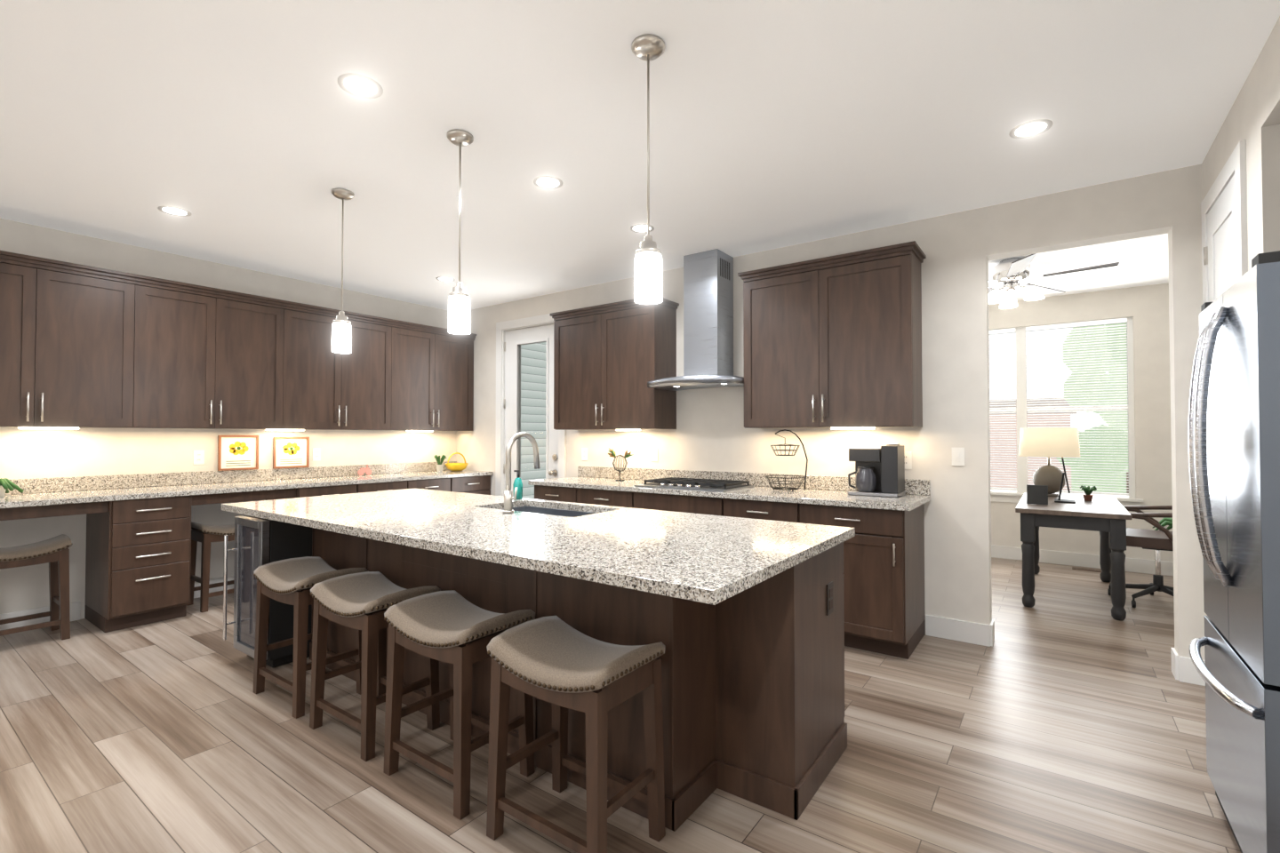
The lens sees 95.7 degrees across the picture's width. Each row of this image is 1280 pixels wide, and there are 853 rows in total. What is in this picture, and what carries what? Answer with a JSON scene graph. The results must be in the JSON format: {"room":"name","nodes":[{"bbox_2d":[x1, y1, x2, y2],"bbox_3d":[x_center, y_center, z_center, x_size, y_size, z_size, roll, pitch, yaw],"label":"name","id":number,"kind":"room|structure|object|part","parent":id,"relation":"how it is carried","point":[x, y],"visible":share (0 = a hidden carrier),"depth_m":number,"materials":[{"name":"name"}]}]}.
{"room":"kitchen","nodes":[
{"label":"kitchen","id":0,"kind":"room"},
{"bbox_2d":[0,218,455,619],"bbox_3d":[-4.715,-0.015,3.241,0.140,2.740,8.940,-1,-1,36],"label":"wall","id":1,"kind":"structure","parent":0,"point":[83,452],"depth_m":4.45,"materials":[{"name":"paint"}]},
{"bbox_2d":[192,449,204,464],"bbox_3d":[-3.572,0.249,4.694,0.008,0.116,0.072,-1,-1,36],"label":"outlet","id":2,"kind":"object","parent":1,"relation":"attached to","point":[198,459],"visible":1,"depth_m":4.69,"materials":[{"name":"white plastic"}]},
{"bbox_2d":[0,250,476,431],"bbox_3d":[-3.429,-0.522,4.602,0.361,1.100,4.954,-1,-1,36],"label":"upper cabinet","id":3,"kind":"object","parent":1,"relation":"attached to","point":[82,346],"visible":0.98,"depth_m":4.44,"materials":[{"name":"brown wood"}]},
{"bbox_2d":[312,448,320,461],"bbox_3d":[-3.034,0.262,5.440,0.008,0.116,0.072,-1,-1,36],"label":"outlet","id":4,"kind":"object","parent":1,"relation":"attached to","point":[316,452],"visible":1,"depth_m":5.44,"materials":[{"name":"white plastic"}]},
{"bbox_2d":[0,557,1240,852],"bbox_3d":[-0.296,1.393,1.917,9.150,0.120,12.400,-1,-1,36],"label":"floor","id":5,"kind":"structure","parent":0,"point":[1076,732],"depth_m":2.35,"materials":[{"name":"brown wood"}]},
{"bbox_2d":[0,534,72,639],"bbox_3d":[-3.937,1.037,3.636,0.358,0.648,0.490,-1,-1,36],"label":"stool","id":6,"kind":"object","parent":5,"relation":"on","point":[54,551],"visible":1,"depth_m":3.70,"materials":[{"name":"brown wood"}]},
{"bbox_2d":[186,521,234,612],"bbox_3d":[-3.228,1.052,4.567,0.358,0.648,0.490,-1,-1,36],"label":"stool","id":7,"kind":"object","parent":5,"relation":"on","point":[205,534],"visible":0.48,"depth_m":4.36,"materials":[{"name":"brown wood"}]},
{"bbox_2d":[0,461,492,632],"bbox_3d":[-3.381,0.867,4.395,0.650,1.013,5.197,-1,-1,36],"label":"base cabinet","id":8,"kind":"object","parent":5,"relation":"on","point":[138,551],"visible":0.46,"depth_m":4.05,"materials":[{"name":"brown wood"}]},
{"bbox_2d":[0,478,23,497],"bbox_3d":[-4.081,0.388,3.677,0.209,0.117,0.231,-1,-1,36],"label":"trailing plant","id":9,"kind":"object","parent":8,"relation":"on","point":[5,484],"visible":1,"depth_m":3.67,"materials":[{"name":"green plant"}]},
{"bbox_2d":[217,435,258,471],"bbox_3d":[-3.390,0.220,4.899,0.018,0.294,0.295,-1,-1,36],"label":"picture frame","id":10,"kind":"object","parent":8,"relation":"on","point":[235,452],"visible":1,"depth_m":4.90,"materials":[{"name":"white paper"}]},
{"bbox_2d":[272,437,309,468],"bbox_3d":[-3.147,0.233,5.235,0.018,0.279,0.295,-1,-1,36],"label":"picture frame","id":11,"kind":"object","parent":8,"relation":"on","point":[288,452],"visible":1,"depth_m":5.23,"materials":[{"name":"white paper"}]},
{"bbox_2d":[357,464,371,475],"bbox_3d":[-2.712,0.429,5.710,0.012,0.105,0.140,-1,-1,36],"label":"figurine","id":12,"kind":"object","parent":8,"relation":"on","point":[366,470],"visible":1,"depth_m":5.71,"materials":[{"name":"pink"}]},
{"bbox_2d":[434,455,446,471],"bbox_3d":[-2.166,0.398,6.295,0.131,0.185,0.136,1,-1,-31],"label":"plant","id":13,"kind":"object","parent":8,"relation":"on","point":[439,468],"visible":1,"depth_m":6.27,"materials":[{"name":"green plant"}]},
{"bbox_2d":[445,452,468,471],"bbox_3d":[-2.028,0.389,6.414,0.250,0.208,0.246,-1,-1,36],"label":"basket","id":14,"kind":"object","parent":8,"relation":"on","point":[452,467],"visible":1,"depth_m":6.34,"materials":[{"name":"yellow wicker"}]},
{"bbox_2d":[223,515,311,667],"bbox_3d":[-2.090,0.942,3.481,0.370,0.826,0.604,-1,-1,36],"label":"wine cooler","id":15,"kind":"object","parent":5,"relation":"on","point":[259,541],"visible":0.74,"depth_m":3.30,"materials":[{"name":"black metal"}]},
{"bbox_2d":[252,556,368,719],"bbox_3d":[-1.673,1.025,2.946,0.490,0.648,0.358,-1,-1,36],"label":"stool","id":16,"kind":"object","parent":5,"relation":"on","point":[288,581],"visible":0.71,"depth_m":2.89,"materials":[{"name":"brown wood"}]},
{"bbox_2d":[309,571,440,761],"bbox_3d":[-1.186,1.019,2.595,0.490,0.648,0.358,-1,-1,36],"label":"stool","id":17,"kind":"object","parent":5,"relation":"on","point":[360,601],"visible":0.87,"depth_m":2.56,"materials":[{"name":"brown wood"}]},
{"bbox_2d":[383,590,535,819],"bbox_3d":[-0.699,1.013,2.244,0.490,0.648,0.358,-1,-1,36],"label":"stool","id":18,"kind":"object","parent":5,"relation":"on","point":[441,626],"visible":0.98,"depth_m":2.19,"materials":[{"name":"brown wood"}]},
{"bbox_2d":[221,488,855,831],"bbox_3d":[-0.737,0.891,2.878,3.180,0.913,1.250,-1,-1,36],"label":"kitchen island","id":19,"kind":"object","parent":5,"relation":"on","point":[748,614],"visible":0.85,"depth_m":2.12,"materials":[{"name":"brown wood"}]},
{"bbox_2d":[512,470,522,499],"bbox_3d":[-0.751,0.358,3.569,0.060,0.175,0.060,-1,-1,36],"label":"soap bottle","id":20,"kind":"object","parent":19,"relation":"on","point":[517,483],"visible":0.95,"depth_m":3.55,"materials":[{"name":"teal"}]},
{"bbox_2d":[502,432,540,513],"bbox_3d":[-0.592,0.231,2.986,0.099,0.408,0.243,-1,-1,36],"label":"faucet","id":21,"kind":"object","parent":19,"relation":"on","point":[508,499],"visible":1,"depth_m":2.91,"materials":[{"name":"silver metal"}]},
{"bbox_2d":[486,616,665,852],"bbox_3d":[-0.209,1.007,1.891,0.490,0.648,0.358,-1,-1,36],"label":"stool","id":22,"kind":"object","parent":5,"relation":"on","point":[546,659],"visible":1,"depth_m":1.85,"materials":[{"name":"brown wood"}]},
{"bbox_2d":[528,465,930,659],"bbox_3d":[0.465,0.867,4.417,3.070,1.013,0.662,-1,-1,36],"label":"base cabinet","id":23,"kind":"object","parent":5,"relation":"on","point":[884,562],"visible":0.34,"depth_m":3.62,"materials":[{"name":"brown wood"}]},
{"bbox_2d":[608,448,633,480],"bbox_3d":[-0.170,0.330,5.051,0.260,0.281,0.133,0,-1,18],"label":"decoration","id":24,"kind":"object","parent":23,"relation":"on","point":[612,452],"visible":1,"depth_m":5.04,"materials":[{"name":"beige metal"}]},
{"bbox_2d":[634,477,754,492],"bbox_3d":[0.414,0.437,4.423,0.760,0.045,0.510,-1,-1,36],"label":"cooktop","id":25,"kind":"object","parent":23,"relation":"in","point":[669,483],"visible":1,"depth_m":4.31,"materials":[{"name":"silver metal"}]},
{"bbox_2d":[765,429,807,491],"bbox_3d":[1.035,0.238,4.133,0.286,0.434,0.286,0,-1,-9],"label":"stand","id":26,"kind":"object","parent":23,"relation":"on","point":[797,436],"visible":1,"depth_m":4.08,"materials":[{"name":"black metal"}]},
{"bbox_2d":[847,443,905,497],"bbox_3d":[1.560,0.281,3.827,0.312,0.337,0.240,-1,-1,36],"label":"coffee maker","id":27,"kind":"object","parent":23,"relation":"on","point":[879,472],"visible":1,"depth_m":3.76,"materials":[{"name":"black plastic"}]},
{"bbox_2d":[1015,492,1132,620],"bbox_3d":[3.564,1.004,4.805,0.680,0.754,1.490,-1,-1,36],"label":"desk","id":28,"kind":"object","parent":5,"relation":"on","point":[1107,516],"visible":0.99,"depth_m":4.36,"materials":[{"name":"black paint"}]},
{"bbox_2d":[1026,484,1047,504],"bbox_3d":[3.206,0.548,4.676,0.140,0.150,0.130,-1,-1,36],"label":"picture frame","id":29,"kind":"object","parent":28,"relation":"on","point":[1036,494],"depth_m":4.65,"materials":[{"name":"black"}]},
{"bbox_2d":[1018,427,1079,496],"bbox_3d":[3.745,0.324,5.308,0.460,0.620,0.460,-1,-1,36],"label":"table lamp","id":30,"kind":"object","parent":28,"relation":"on","point":[1050,443],"visible":0.83,"depth_m":5.18,"materials":[{"name":"brown"}]},
{"bbox_2d":[1054,456,1075,503],"bbox_3d":[3.530,0.441,4.820,0.140,0.370,0.420,-1,-1,36],"label":"monitor","id":31,"kind":"object","parent":28,"relation":"on","point":[1059,500],"depth_m":4.78,"materials":[{"name":"metal"}]},
{"bbox_2d":[1080,485,1096,501],"bbox_3d":[3.777,0.561,4.881,0.116,0.130,0.120,-1,-1,36],"label":"plant","id":32,"kind":"object","parent":28,"relation":"on","point":[1087,497],"depth_m":4.87,"materials":[{"name":"green plant"}]},
{"bbox_2d":[1072,567,1111,573],"bbox_3d":[4.376,1.391,5.618,0.300,0.008,0.110,-1,-1,36],"label":"floor vent","id":33,"kind":"object","parent":5,"relation":"in","point":[1073,568],"visible":0.76,"depth_m":5.63,"materials":[{"name":"brown metal"}]},
{"bbox_2d":[1107,505,1173,607],"bbox_3d":[4.041,0.865,4.512,0.620,1.018,0.624,-1,-1,36],"label":"office chair","id":34,"kind":"object","parent":5,"relation":"on","point":[1161,540],"visible":0.56,"depth_m":4.43,"materials":[{"name":"black"}]},
{"bbox_2d":[1152,518,1172,530],"bbox_3d":[4.757,1.091,4.957,0.562,0.584,0.632,-1,-1,36],"label":"plant","id":35,"kind":"object","parent":5,"relation":"on","point":[1164,522],"visible":0.02,"depth_m":5.13,"materials":[{"name":"green plant"}]},
{"bbox_2d":[1188,250,1279,852],"bbox_3d":[2.137,0.439,1.552,0.958,1.771,0.750,-1,-1,36],"label":"refrigerator","id":36,"kind":"object","parent":5,"relation":"on","point":[1234,413],"visible":1,"depth_m":1.64,"materials":[{"name":"silver metal"}]},
{"bbox_3d":[1.784,0.202,1.811,0.086,1.134,0.683,-1,-1,36],"label":"handle","id":37,"kind":"part","parent":36,"relation":"part of","materials":[{"name":"silver metal"}]},
{"bbox_2d":[0,0,1279,310],"bbox_3d":[-0.296,-1.467,1.965,9.150,0.120,12.400,-1,-1,36],"label":"ceiling","id":38,"kind":"structure","parent":0,"point":[774,124],"depth_m":2.68,"materials":[{"name":"paint"}]},
{"bbox_2d":[157,205,191,216],"bbox_3d":[-2.967,-1.375,3.697,0.177,0.005,0.169,-1,-1,36],"label":"recessed light","id":39,"kind":"object","parent":38,"relation":"in","point":[172,210],"depth_m":3.70,"materials":[{"name":"white"}]},
{"bbox_2d":[331,188,354,353],"bbox_3d":[-1.754,-0.909,3.414,0.124,0.946,0.124,-1,-1,36],"label":"pendant light","id":40,"kind":"object","parent":38,"relation":"hanging from","point":[341,327],"visible":1,"depth_m":3.38,"materials":[{"name":"white glass"}]},
{"bbox_2d":[337,72,383,98],"bbox_3d":[-1.147,-1.398,2.378,0.172,0.005,0.170,-1,-1,36],"label":"recessed light","id":41,"kind":"object","parent":38,"relation":"in","point":[362,84],"depth_m":2.37,"materials":[{"name":"white"}]},
{"bbox_2d":[435,276,455,281],"bbox_3d":[-1.778,-1.348,5.294,0.169,0.005,0.168,-1,-1,36],"label":"recessed light","id":42,"kind":"object","parent":38,"relation":"in","point":[444,278],"depth_m":5.30,"materials":[{"name":"white"}]},
{"bbox_2d":[446,128,473,335],"bbox_3d":[-0.862,-0.920,2.770,0.124,0.946,0.124,-1,-1,36],"label":"pendant light","id":43,"kind":"object","parent":38,"relation":"hanging from","point":[459,301],"visible":1,"depth_m":2.73,"materials":[{"name":"white glass"}]},
{"bbox_2d":[533,176,562,189],"bbox_3d":[-0.521,-1.382,3.282,0.172,0.005,0.170,-1,-1,36],"label":"recessed light","id":44,"kind":"object","parent":38,"relation":"in","point":[549,182],"depth_m":3.28,"materials":[{"name":"white"}]},
{"bbox_2d":[629,224,654,232],"bbox_3d":[0.013,-1.370,4.004,0.165,0.005,0.169,-1,-1,36],"label":"recessed light","id":45,"kind":"object","parent":38,"relation":"in","point":[641,228],"depth_m":4.00,"materials":[{"name":"white"}]},
{"bbox_2d":[631,33,664,304],"bbox_3d":[0.031,-0.931,2.127,0.124,0.946,0.124,-1,-1,36],"label":"pendant light","id":46,"kind":"object","parent":38,"relation":"hanging from","point":[648,260],"visible":1,"depth_m":2.09,"materials":[{"name":"white glass"}]},
{"bbox_2d":[1008,119,1052,138],"bbox_3d":[1.826,-1.392,2.711,0.166,0.005,0.175,-1,-1,36],"label":"recessed light","id":47,"kind":"object","parent":38,"relation":"in","point":[1029,128],"depth_m":2.70,"materials":[{"name":"white"}]},
{"bbox_2d":[988,253,1119,309],"bbox_3d":[3.041,-1.185,4.708,1.319,0.349,1.327,-1,-1,36],"label":"ceiling fan","id":48,"kind":"object","parent":38,"relation":"hanging from","point":[1012,273],"depth_m":4.66,"materials":[{"name":"white"}]},
{"bbox_2d":[456,163,1207,680],"bbox_3d":[1.261,0.004,4.356,8.250,2.740,0.140,-1,-1,36],"label":"wall","id":49,"kind":"structure","parent":0,"point":[710,434],"depth_m":3.74,"materials":[{"name":"paint"}]},
{"bbox_2d":[495,313,565,499],"bbox_3d":[-1.122,0.135,6.033,1.020,2.535,0.202,-1,-1,36],"label":"exterior door","id":50,"kind":"structure","parent":49,"relation":"in","point":[524,347],"depth_m":6.10,"materials":[{"name":"white"}]},
{"bbox_2d":[581,448,587,460],"bbox_3d":[-0.531,0.264,5.551,0.072,0.116,0.008,-1,-1,36],"label":"outlet","id":51,"kind":"object","parent":49,"relation":"attached to","point":[584,451],"visible":1,"depth_m":5.55,"materials":[{"name":"white plastic"}]},
{"bbox_2d":[0,544,1205,686],"bbox_3d":[0.967,1.318,4.880,10.584,0.130,5.015,0,-1,9],"label":"baseboard","id":52,"kind":"structure","parent":49,"relation":"attached to","point":[1183,668],"depth_m":3.90,"materials":[{"name":"white"}]},
{"bbox_2d":[549,297,679,431],"bbox_3d":[-0.252,-0.505,5.144,1.183,1.085,0.361,-1,-1,36],"label":"upper cabinet","id":53,"kind":"object","parent":49,"relation":"attached to","point":[606,356],"visible":0.97,"depth_m":4.95,"materials":[{"name":"brown wood"}]},
{"bbox_2d":[647,248,743,391],"bbox_3d":[0.469,-0.837,4.521,0.770,1.050,0.538,-1,-1,36],"label":"range hood","id":54,"kind":"object","parent":49,"relation":"attached to","point":[708,275],"visible":0.98,"depth_m":4.52,"materials":[{"name":"silver metal"}]},
{"bbox_2d":[737,240,926,429],"bbox_3d":[1.302,-0.554,4.024,1.191,1.145,0.361,-1,-1,36],"label":"upper cabinet","id":55,"kind":"object","parent":49,"relation":"attached to","point":[835,342],"visible":1,"depth_m":3.85,"materials":[{"name":"brown wood"}]},
{"bbox_2d":[904,451,911,469],"bbox_3d":[1.781,0.226,3.885,0.072,0.116,0.008,-1,-1,36],"label":"outlet","id":56,"kind":"object","parent":49,"relation":"attached to","point":[908,454],"visible":0.59,"depth_m":3.87,"materials":[{"name":"white plastic"}]},
{"bbox_2d":[951,448,964,465],"bbox_3d":[2.031,0.193,3.702,0.072,0.116,0.014,-1,-1,36],"label":"switch","id":57,"kind":"object","parent":49,"relation":"attached to","point":[957,453],"visible":1,"depth_m":3.70,"materials":[{"name":"white plastic"}]},
{"bbox_2d":[988,283,1173,561],"bbox_3d":[4.473,0.029,5.861,4.800,2.740,0.140,-1,-1,36],"label":"wall","id":58,"kind":"structure","parent":0,"point":[1148,306],"depth_m":5.56,"materials":[{"name":"paint"}]},
{"bbox_2d":[989,317,1143,505],"bbox_3d":[4.035,-0.126,6.127,1.920,1.860,0.145,-1,-1,36],"label":"window","id":59,"kind":"structure","parent":58,"relation":"in","point":[1123,442],"depth_m":5.94,"materials":[{"name":"white"}]},
{"bbox_2d":[989,318,1128,498],"bbox_3d":[4.030,-0.171,6.122,1.720,1.746,0.030,-1,-1,36],"label":"blinds","id":60,"kind":"object","parent":59,"relation":"attached to","point":[1122,320],"visible":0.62,"depth_m":5.89,"materials":[{"name":"white plastic"}]},
{"bbox_2d":[1201,16,1279,271],"bbox_3d":[0.763,-0.084,-0.796,0.910,2.740,8.800,-1,-1,36],"label":"wall","id":61,"kind":"structure","parent":0,"point":[1253,117],"depth_m":2.20,"materials":[{"name":"paint"}]},
{"bbox_2d":[1200,139,1247,303],"bbox_3d":[2.652,0.093,2.673,0.085,2.505,0.780,-1,-1,36],"label":"pantry door","id":62,"kind":"structure","parent":61,"relation":"in","point":[1224,207],"depth_m":2.60,"materials":[{"name":"white wood"}]}
]}

